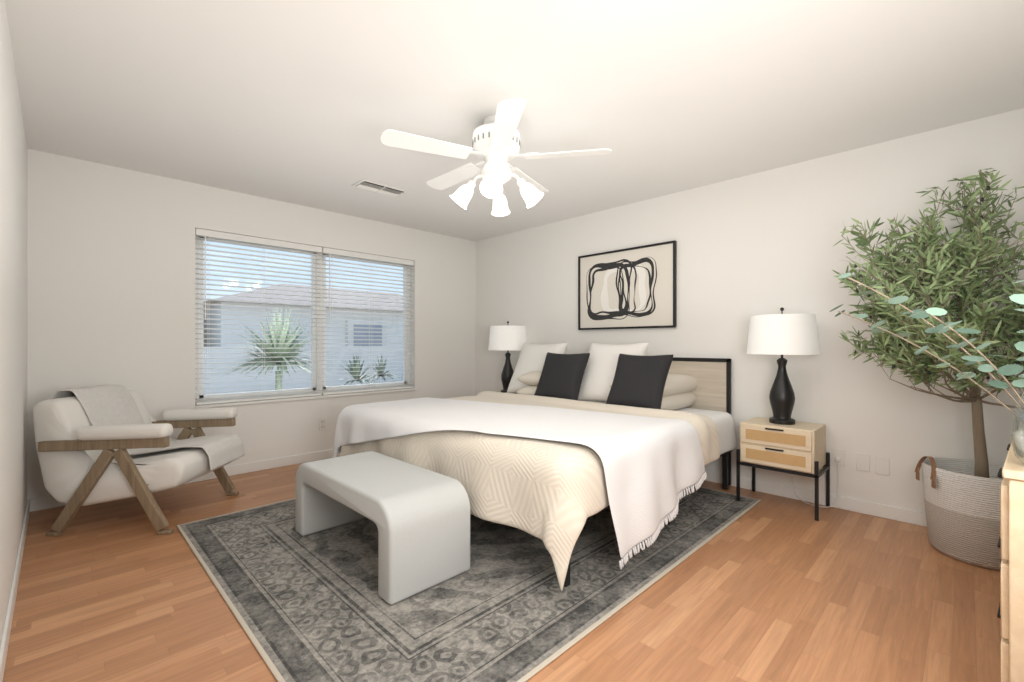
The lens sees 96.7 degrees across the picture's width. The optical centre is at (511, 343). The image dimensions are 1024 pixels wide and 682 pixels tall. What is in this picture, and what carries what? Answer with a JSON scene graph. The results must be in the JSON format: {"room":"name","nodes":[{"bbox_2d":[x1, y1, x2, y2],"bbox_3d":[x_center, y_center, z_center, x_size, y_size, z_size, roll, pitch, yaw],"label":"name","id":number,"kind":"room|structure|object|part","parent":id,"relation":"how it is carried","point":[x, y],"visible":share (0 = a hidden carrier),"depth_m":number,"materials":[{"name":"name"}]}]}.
{"room":"bedroom","nodes":[
{"label":"bedroom","id":0,"kind":"room"},
{"bbox_2d":[0,0,26,641],"bbox_3d":[-1.538,-0.090,1.255,0.120,2.440,5.270,0,0,-45],"label":"wall","id":1,"kind":"structure","parent":0,"point":[13,323],"depth_m":1.99,"materials":[{"name":"white paint"}]},
{"bbox_2d":[0,498,35,681],"bbox_3d":[-1.479,1.087,1.293,0.015,0.085,5.000,0,0,-45],"label":"baseboard","id":2,"kind":"structure","parent":1,"relation":"attached to","point":[31,503],"depth_m":1.94,"materials":[{"name":"white wood"}]},
{"bbox_2d":[27,149,475,499],"bbox_3d":[-1.913,-0.090,4.501,3.940,2.440,0.150,0,0,-45],"label":"wall","id":3,"kind":"structure","parent":0,"point":[110,275],"depth_m":3.57,"materials":[{"name":"white paint"}]},
{"bbox_2d":[36,449,340,510],"bbox_3d":[-1.858,1.087,4.438,3.870,0.085,0.015,0,0,-45],"label":"baseboard","id":4,"kind":"structure","parent":3,"relation":"attached to","point":[46,502],"depth_m":4.03,"materials":[{"name":"white"}]},
{"bbox_2d":[195,236,410,401],"bbox_3d":[-1.925,-0.220,4.534,2.090,1.460,0.055,0,0,-45],"label":"window","id":5,"kind":"structure","parent":3,"relation":"in","point":[321,374],"depth_m":4.49,"materials":[{"name":"white"}]},
{"bbox_2d":[195,228,413,404],"bbox_3d":[-1.873,-0.221,4.482,2.078,1.454,0.068,0,0,-45],"label":"window blinds","id":6,"kind":"object","parent":5,"relation":"attached to","point":[264,242],"visible":0.96,"depth_m":4.33,"materials":[{"name":"white plastic"}]},
{"bbox_2d":[195,388,415,407],"bbox_3d":[-1.873,0.521,4.482,2.100,0.021,0.103,0,0,-45],"label":"window sill","id":7,"kind":"structure","parent":3,"relation":"attached to","point":[271,401],"depth_m":4.27,"materials":[{"name":"white"}]},
{"bbox_2d":[319,418,326,429],"bbox_3d":[-1.848,0.785,4.450,0.072,0.116,0.011,0,0,-45],"label":"outlet","id":8,"kind":"object","parent":3,"relation":"attached to","point":[322,423],"visible":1,"depth_m":4.45,"materials":[{"name":"white plastic"}]},
{"bbox_2d":[3,458,1001,681],"bbox_3d":[-0.102,1.180,2.691,4.180,0.100,5.270,0,0,-45],"label":"floor","id":9,"kind":"structure","parent":0,"point":[771,588],"depth_m":1.94,"materials":[{"name":"laminate"}]},
{"bbox_2d":[32,385,244,535],"bbox_3d":[-2.416,0.705,3.041,0.942,0.843,0.787,0,0,-1],"label":"armchair","id":10,"kind":"object","parent":9,"relation":"on","point":[100,444],"visible":1,"depth_m":2.72,"materials":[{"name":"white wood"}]},
{"bbox_2d":[46,385,244,470],"bbox_3d":[-2.417,0.555,3.072,1.030,0.544,0.873,0,0,-45],"label":"throw","id":11,"kind":"object","parent":10,"relation":"on","point":[90,428],"depth_m":2.88,"materials":[{"name":"white fabric"}]},
{"bbox_2d":[176,485,761,681],"bbox_3d":[-0.141,1.125,3.034,3.050,0.010,2.410,0,0,-45],"label":"rug","id":12,"kind":"object","parent":9,"relation":"on","point":[314,607],"visible":0.54,"depth_m":2.04,"materials":[{"name":"grey fabric"}]},
{"bbox_2d":[296,451,469,604],"bbox_3d":[-0.746,0.904,2.478,0.450,0.430,1.100,0,0,-45],"label":"bench","id":13,"kind":"object","parent":12,"relation":"on","point":[418,516],"visible":1,"depth_m":2.17,"materials":[{"name":"plastic"}]},
{"bbox_2d":[333,343,736,590],"bbox_3d":[0.284,0.555,3.535,2.449,1.127,2.365,0,0,-45],"label":"bed","id":14,"kind":"object","parent":12,"relation":"on","point":[554,447],"visible":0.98,"depth_m":2.68,"materials":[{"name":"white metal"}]},
{"bbox_2d":[333,397,706,569],"bbox_3d":[-0.093,0.764,3.159,1.396,0.606,2.372,0,0,-45],"label":"throw","id":15,"kind":"object","parent":14,"relation":"on","point":[540,468],"depth_m":2.38,"materials":[{"name":"white fabric"}]},
{"bbox_2d":[506,343,567,398],"bbox_3d":[0.244,0.250,4.508,0.327,0.552,0.620,0,0,-45],"label":"pillow","id":16,"kind":"object","parent":14,"relation":"on","point":[532,357],"depth_m":4.49,"materials":[{"name":"white fabric"}]},
{"bbox_2d":[533,352,589,404],"bbox_3d":[0.431,0.290,3.995,0.269,0.449,0.507,0,0,-45],"label":"pillow","id":17,"kind":"object","parent":14,"relation":"on","point":[565,376],"depth_m":3.92,"materials":[{"name":"black fabric"}]},
{"bbox_2d":[574,343,648,407],"bbox_3d":[0.845,0.250,3.907,0.327,0.552,0.620,0,0,-45],"label":"pillow","id":18,"kind":"object","parent":14,"relation":"on","point":[600,364],"depth_m":3.88,"materials":[{"name":"fabric"}]},
{"bbox_2d":[605,353,673,414],"bbox_3d":[0.962,0.290,3.465,0.269,0.449,0.507,0,0,-45],"label":"pillow","id":19,"kind":"object","parent":14,"relation":"on","point":[638,381],"depth_m":3.39,"materials":[{"name":"black fabric"}]},
{"bbox_2d":[736,417,829,520],"bbox_3d":[1.891,0.844,3.188,0.375,0.572,0.494,0,0,-45],"label":"nightstand","id":20,"kind":"object","parent":9,"relation":"on","point":[798,448],"visible":0.98,"depth_m":3.06,"materials":[{"name":"brown wood"}]},
{"bbox_2d":[747,307,839,506],"bbox_3d":[1.929,0.436,3.169,0.444,1.381,0.530,0,0,-45],"label":"table lamp","id":21,"kind":"object","parent":20,"relation":"on","point":[781,334],"visible":0.96,"depth_m":3.08,"materials":[{"name":"black ceramic"},{"name":"white fabric"}]},
{"bbox_3d":[2.088,0.835,3.180,0.132,0.583,0.320,0,0,-45],"label":"cord","id":22,"kind":"part","parent":21,"relation":"part of","materials":[{"name":"white plastic"}]},
{"bbox_2d":[833,168,1023,570],"bbox_3d":[2.243,0.129,2.305,1.046,2.000,1.047,0,0,-45],"label":"plant","id":23,"kind":"object","parent":9,"relation":"on","point":[962,501],"visible":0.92,"depth_m":2.34,"materials":[{"name":"green plant"}]},
{"bbox_2d":[914,456,1023,570],"bbox_3d":[2.515,0.874,2.421,0.484,0.510,0.555,0,0,-45],"label":"basket","id":24,"kind":"object","parent":9,"relation":"on","point":[962,495],"depth_m":2.35,"materials":[{"name":"fabric"}]},
{"bbox_2d":[997,422,1023,681],"bbox_3d":[1.830,0.730,1.429,1.120,0.800,0.390,0,0,-41],"label":"dresser","id":25,"kind":"object","parent":9,"relation":"on","point":[1010,614],"visible":0.92,"depth_m":1.19,"materials":[{"name":"brown wood"}]},
{"bbox_2d":[829,272,1023,463],"bbox_3d":[1.279,0.057,1.105,0.492,0.543,0.908,0,0,-45],"label":"plant","id":26,"kind":"object","parent":25,"relation":"on","point":[1007,370],"visible":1,"depth_m":1.24,"materials":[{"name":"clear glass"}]},
{"bbox_3d":[-0.074,0.844,5.152,0.375,0.572,0.494,0,0,-45],"label":"nightstand","id":27,"kind":"object","parent":9,"relation":"on","visible":0},
{"bbox_2d":[488,321,526,392],"bbox_3d":[-0.046,0.151,5.144,0.444,0.812,0.444,0,0,-45],"label":"table lamp","id":28,"kind":"object","parent":27,"relation":"on","point":[507,338],"visible":0.83,"depth_m":4.98,"materials":[{"name":"black"}]},
{"bbox_2d":[5,0,1023,241],"bbox_3d":[-0.102,-1.360,2.691,4.180,0.100,5.270,0,0,-45],"label":"ceiling","id":29,"kind":"structure","parent":0,"point":[307,103],"depth_m":2.33,"materials":[{"name":"white paint"}]},
{"bbox_2d":[351,179,407,196],"bbox_3d":[-1.110,-1.301,3.833,0.410,0.018,0.210,0,0,-45],"label":"ceiling vent","id":30,"kind":"object","parent":29,"relation":"in","point":[372,186],"visible":1,"depth_m":3.80,"materials":[{"name":"white plastic"}]},
{"bbox_2d":[381,98,611,216],"bbox_3d":[-0.128,-1.054,2.719,1.274,0.510,1.223,0,0,-45],"label":"ceiling fan","id":31,"kind":"object","parent":29,"relation":"hanging from","point":[495,147],"visible":1,"depth_m":2.60,"materials":[{"name":"white plastic"}]},
{"bbox_2d":[476,108,1023,512],"bbox_3d":[1.333,-0.090,4.126,0.120,2.440,5.270,0,0,-45],"label":"wall","id":32,"kind":"structure","parent":0,"point":[761,243],"depth_m":3.27,"materials":[{"name":"white paint"}]},
{"bbox_2d":[578,240,676,329],"bbox_3d":[1.051,-0.515,4.296,0.032,0.750,1.030,0,0,-45],"label":"picture","id":33,"kind":"object","parent":32,"relation":"attached to","point":[632,288],"visible":1,"depth_m":4.25,"materials":[{"name":"beige paper"}]},
{"bbox_2d":[705,470,926,526],"bbox_3d":[1.295,1.087,4.067,0.015,0.085,5.000,0,0,-45],"label":"baseboard","id":34,"kind":"structure","parent":32,"relation":"attached to","point":[844,503],"depth_m":3.13,"materials":[{"name":"white"}]},
{"bbox_2d":[832,448,844,466],"bbox_3d":[2.244,0.780,3.128,0.011,0.116,0.072,0,0,-45],"label":"outlet","id":35,"kind":"object","parent":32,"relation":"attached to","point":[836,452],"visible":0.81,"depth_m":3.12,"materials":[{"name":"white plastic"}]},
{"bbox_2d":[856,453,869,471],"bbox_3d":[2.341,0.790,3.034,0.014,0.116,0.072,0,0,-45],"label":"outlet","id":36,"kind":"object","parent":32,"relation":"attached to","point":[862,462],"visible":1,"depth_m":3.03,"materials":[{"name":"white plastic"}]},
{"bbox_2d":[875,456,888,475],"bbox_3d":[2.411,0.795,2.963,0.014,0.116,0.072,0,0,-45],"label":"outlet","id":37,"kind":"object","parent":32,"relation":"attached to","point":[881,465],"visible":1,"depth_m":2.96,"materials":[{"name":"white plastic"}]},
{"label":"outside","id":38,"kind":"structure","parent":0,"visible":0},
{"bbox_3d":[-17.448,1.480,20.785,55.000,0.200,44.850,0,0,-45],"label":"ground","id":39,"kind":"structure","parent":38,"visible":0},
{"bbox_2d":[206,306,396,389],"bbox_3d":[-3.818,0.384,7.702,6.528,1.992,4.490,0,0,-45],"label":"palm","id":40,"kind":"object","parent":39,"relation":"on","point":[299,362],"depth_m":6.32,"materials":[{"name":"green plant"}]},
{"bbox_2d":[204,284,402,394],"bbox_3d":[-12.958,-0.695,16.295,55.000,4.250,14.450,0,0,-45],"label":"house","id":41,"kind":"structure","parent":39,"relation":"on","point":[210,379],"depth_m":16.31,"materials":[{"name":"grey"}]}
]}

